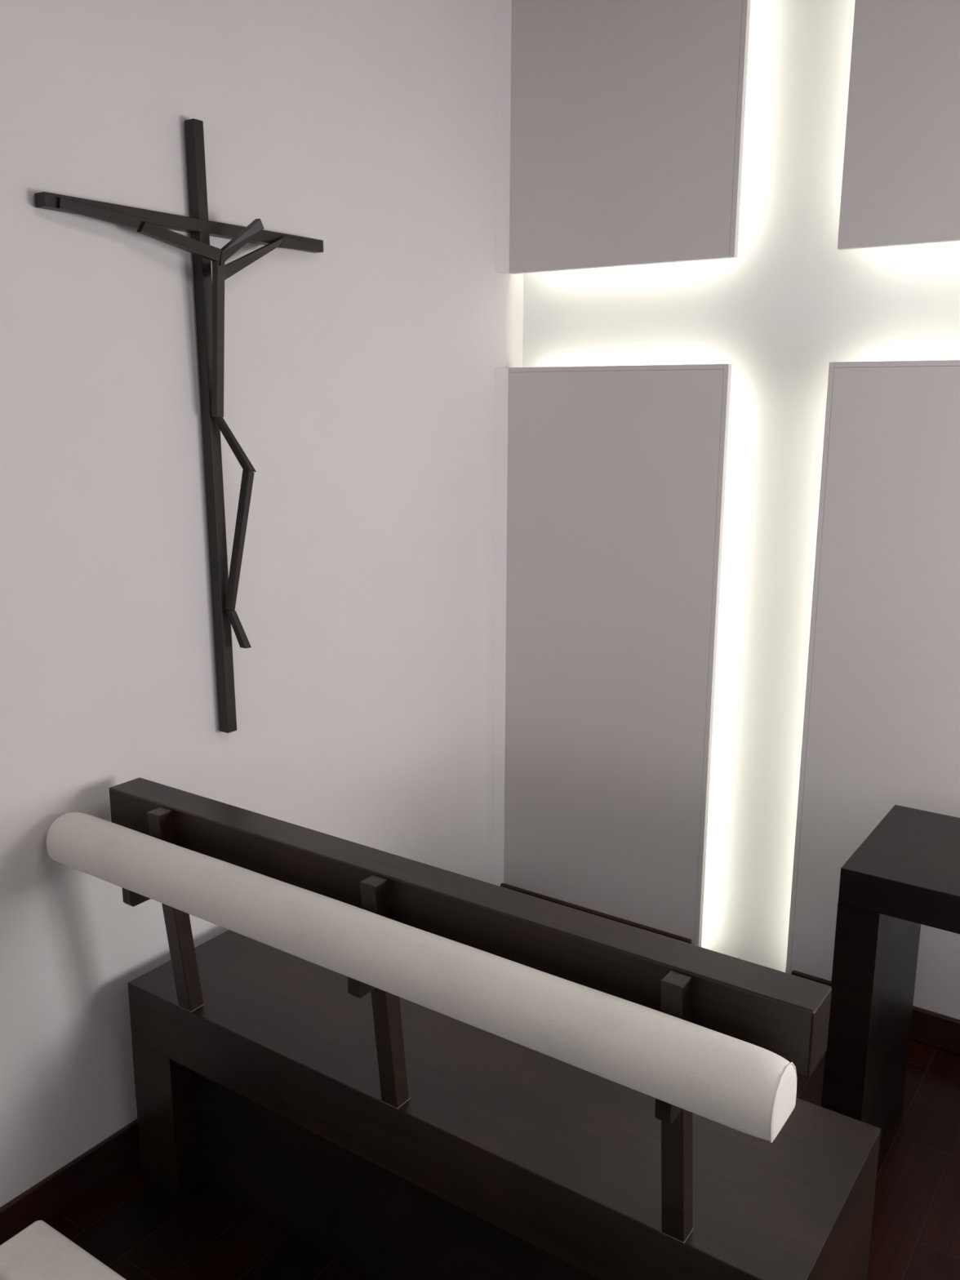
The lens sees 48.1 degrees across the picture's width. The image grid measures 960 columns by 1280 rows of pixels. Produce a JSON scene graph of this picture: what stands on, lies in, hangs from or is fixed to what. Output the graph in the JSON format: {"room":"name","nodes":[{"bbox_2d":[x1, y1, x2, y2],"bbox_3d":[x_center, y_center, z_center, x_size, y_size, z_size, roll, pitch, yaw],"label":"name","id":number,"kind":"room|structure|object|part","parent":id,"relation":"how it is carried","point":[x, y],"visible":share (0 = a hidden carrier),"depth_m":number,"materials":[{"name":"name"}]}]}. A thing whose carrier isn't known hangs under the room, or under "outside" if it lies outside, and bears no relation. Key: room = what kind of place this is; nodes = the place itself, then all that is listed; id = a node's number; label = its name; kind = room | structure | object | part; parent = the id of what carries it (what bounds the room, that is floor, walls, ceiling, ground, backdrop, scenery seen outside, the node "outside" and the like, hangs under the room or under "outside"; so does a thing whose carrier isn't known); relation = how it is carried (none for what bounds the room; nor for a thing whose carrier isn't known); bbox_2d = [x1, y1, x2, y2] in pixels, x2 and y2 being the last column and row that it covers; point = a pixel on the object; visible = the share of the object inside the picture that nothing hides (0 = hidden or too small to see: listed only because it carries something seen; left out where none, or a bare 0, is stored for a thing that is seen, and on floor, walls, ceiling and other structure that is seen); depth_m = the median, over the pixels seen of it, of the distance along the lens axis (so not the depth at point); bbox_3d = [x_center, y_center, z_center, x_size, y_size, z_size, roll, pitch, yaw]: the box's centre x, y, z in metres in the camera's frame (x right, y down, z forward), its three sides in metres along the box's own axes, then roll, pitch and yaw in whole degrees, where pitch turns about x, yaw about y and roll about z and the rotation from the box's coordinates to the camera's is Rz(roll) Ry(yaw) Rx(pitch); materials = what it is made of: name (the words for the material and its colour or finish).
{"room":"house of worship","nodes":[
{"label":"house of worship","id":0,"kind":"room"},
{"bbox_2d":[0,0,524,1207],"bbox_3d":[-1.426,-0.033,1.166,0.120,2.750,5.540,9,15,34],"label":"wall","id":1,"kind":"structure","parent":0,"point":[359,371],"depth_m":2.29,"materials":[{"name":"white paint"}]},
{"bbox_2d":[0,1118,140,1244],"bbox_3d":[-1.419,1.288,1.357,0.012,0.088,5.148,9,15,34],"label":"baseboard","id":2,"kind":"structure","parent":1,"relation":"attached to","point":[71,1182],"depth_m":2.18,"materials":[{"name":"brown wood"}]},
{"bbox_2d":[34,118,323,733],"bbox_3d":[-0.530,-0.399,2.205,0.115,1.243,0.700,9,15,34],"label":"crucifix","id":3,"kind":"object","parent":1,"relation":"attached to","point":[209,293],"visible":1,"depth_m":2.18,"materials":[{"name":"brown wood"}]},
{"bbox_3d":[-0.571,-0.758,2.051,0.172,0.058,0.016,-12,17,-43],"label":"arm","id":4,"kind":"part","parent":3,"relation":"part of","materials":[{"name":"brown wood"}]},
{"bbox_3d":[-0.466,-0.788,2.220,0.017,0.111,0.221,6,14,25],"label":"arm","id":5,"kind":"part","parent":3,"relation":"part of","materials":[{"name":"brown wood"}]},
{"bbox_2d":[491,0,511,886],"bbox_3d":[0.060,-0.471,3.161,0.016,2.750,0.050,9,15,34],"label":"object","id":6,"kind":"structure","parent":1,"relation":"attached to","point":[504,6],"depth_m":3.15,"materials":[{"name":"white paint"}]},
{"bbox_2d":[509,0,751,274],"bbox_3d":[0.369,-1.389,2.794,0.668,0.796,0.035,9,15,34],"label":"wall panel","id":7,"kind":"object","parent":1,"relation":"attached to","point":[627,117],"visible":1,"depth_m":2.78,"materials":[{"name":"white paint"}]},
{"bbox_2d":[45,1039,959,1279],"bbox_3d":[-0.104,1.560,0.585,3.340,0.100,5.540,9,15,34],"label":"floor","id":8,"kind":"structure","parent":0,"point":[140,1230],"depth_m":2.15,"materials":[{"name":"red wood"}]},
{"bbox_2d":[0,1220,126,1279],"bbox_3d":[-0.364,1.186,1.570,1.072,0.202,0.116,9,15,34],"label":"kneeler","id":9,"kind":"object","parent":8,"relation":"on","point":[38,1251],"visible":1,"depth_m":1.79,"materials":[{"name":"white fabric"}]},
{"bbox_2d":[46,777,880,1279],"bbox_3d":[-0.089,0.766,1.924,1.422,0.870,0.544,9,15,34],"label":"pew","id":10,"kind":"object","parent":8,"relation":"on","point":[410,1069],"visible":1,"depth_m":1.74,"materials":[{"name":"brown wood"}]},
{"bbox_3d":[-0.550,0.946,2.372,0.117,0.321,0.410,9,15,34],"label":"panel","id":11,"kind":"part","parent":10,"relation":"part of","materials":[{"name":"brown wood"}]},
{"bbox_3d":[-0.574,0.512,2.031,0.036,0.416,0.078,9,15,34],"label":"post","id":12,"kind":"part","parent":10,"relation":"part of","materials":[{"name":"brown wood"}]},
{"bbox_3d":[-0.155,0.576,1.750,0.034,0.416,0.078,9,15,34],"label":"post","id":13,"kind":"part","parent":10,"relation":"part of","materials":[{"name":"brown wood"}]},
{"bbox_3d":[-0.133,0.409,1.738,1.368,0.093,0.074,9,15,34],"label":"backrest rail","id":14,"kind":"part","parent":10,"relation":"part of","materials":[{"name":"brown wood"}]},
{"bbox_3d":[-0.031,0.805,1.975,1.374,0.129,0.410,9,15,34],"label":"seat","id":15,"kind":"part","parent":10,"relation":"part of","materials":[{"name":"brown wood"}]},
{"bbox_3d":[0.268,0.640,1.466,0.034,0.416,0.078,9,15,34],"label":"post","id":16,"kind":"part","parent":10,"relation":"part of","materials":[{"name":"brown wood"}]},
{"bbox_3d":[0.486,1.104,1.677,0.117,0.321,0.410,9,15,34],"label":"panel","id":17,"kind":"part","parent":10,"relation":"part of","materials":[{"name":"brown wood"}]},
{"bbox_2d":[503,364,732,946],"bbox_3d":[0.364,0.080,3.120,0.668,1.694,0.035,9,15,34],"label":"wall panel","id":18,"kind":"object","parent":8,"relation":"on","point":[616,474],"visible":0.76,"depth_m":3.07,"materials":[{"name":"white paint"}]},
{"bbox_2d":[500,883,691,943],"bbox_3d":[0.334,0.864,3.284,0.664,0.092,0.014,9,15,34],"label":"baseboard","id":19,"kind":"structure","parent":18,"relation":"attached to","point":[503,885],"depth_m":3.25,"materials":[{"name":"brown wood"}]},
{"bbox_2d":[785,360,959,1019],"bbox_3d":[1.740,0.289,2.197,2.162,1.694,0.035,9,15,34],"label":"wall panel","id":20,"kind":"object","parent":8,"relation":"on","point":[881,731],"visible":0.71,"depth_m":2.64,"materials":[{"name":"white paint"}]},
{"bbox_2d":[821,804,959,1150],"bbox_3d":[1.311,0.832,1.994,1.208,0.720,0.409,9,15,34],"label":"altar table","id":21,"kind":"object","parent":8,"relation":"on","point":[904,876],"visible":0.95,"depth_m":2.14,"materials":[{"name":"brown wood"}]},
{"bbox_2d":[522,0,959,972],"bbox_3d":[1.436,-0.310,2.457,3.100,2.750,0.120,9,15,34],"label":"cross","id":22,"kind":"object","parent":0,"point":[792,304],"depth_m":2.82,"materials":[{"name":"white paint"}]},
{"bbox_2d":[791,969,959,1054],"bbox_3d":[1.731,1.077,2.346,2.143,0.092,0.014,9,15,34],"label":"baseboard","id":23,"kind":"structure","parent":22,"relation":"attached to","point":[932,1028],"depth_m":2.73,"materials":[{"name":"brown wood"}]},
{"bbox_3d":[1.227,0.371,-0.614,0.120,2.750,5.540,9,15,34],"label":"wall","id":24,"kind":"structure","parent":0,"visible":0},
{"bbox_2d":[837,0,959,249],"bbox_3d":[1.745,-1.179,1.871,2.162,0.796,0.035,9,15,34],"label":"wall panel","id":25,"kind":"object","parent":24,"relation":"attached to","point":[900,184],"visible":1,"depth_m":2.41,"materials":[{"name":"white paint"}]}
]}

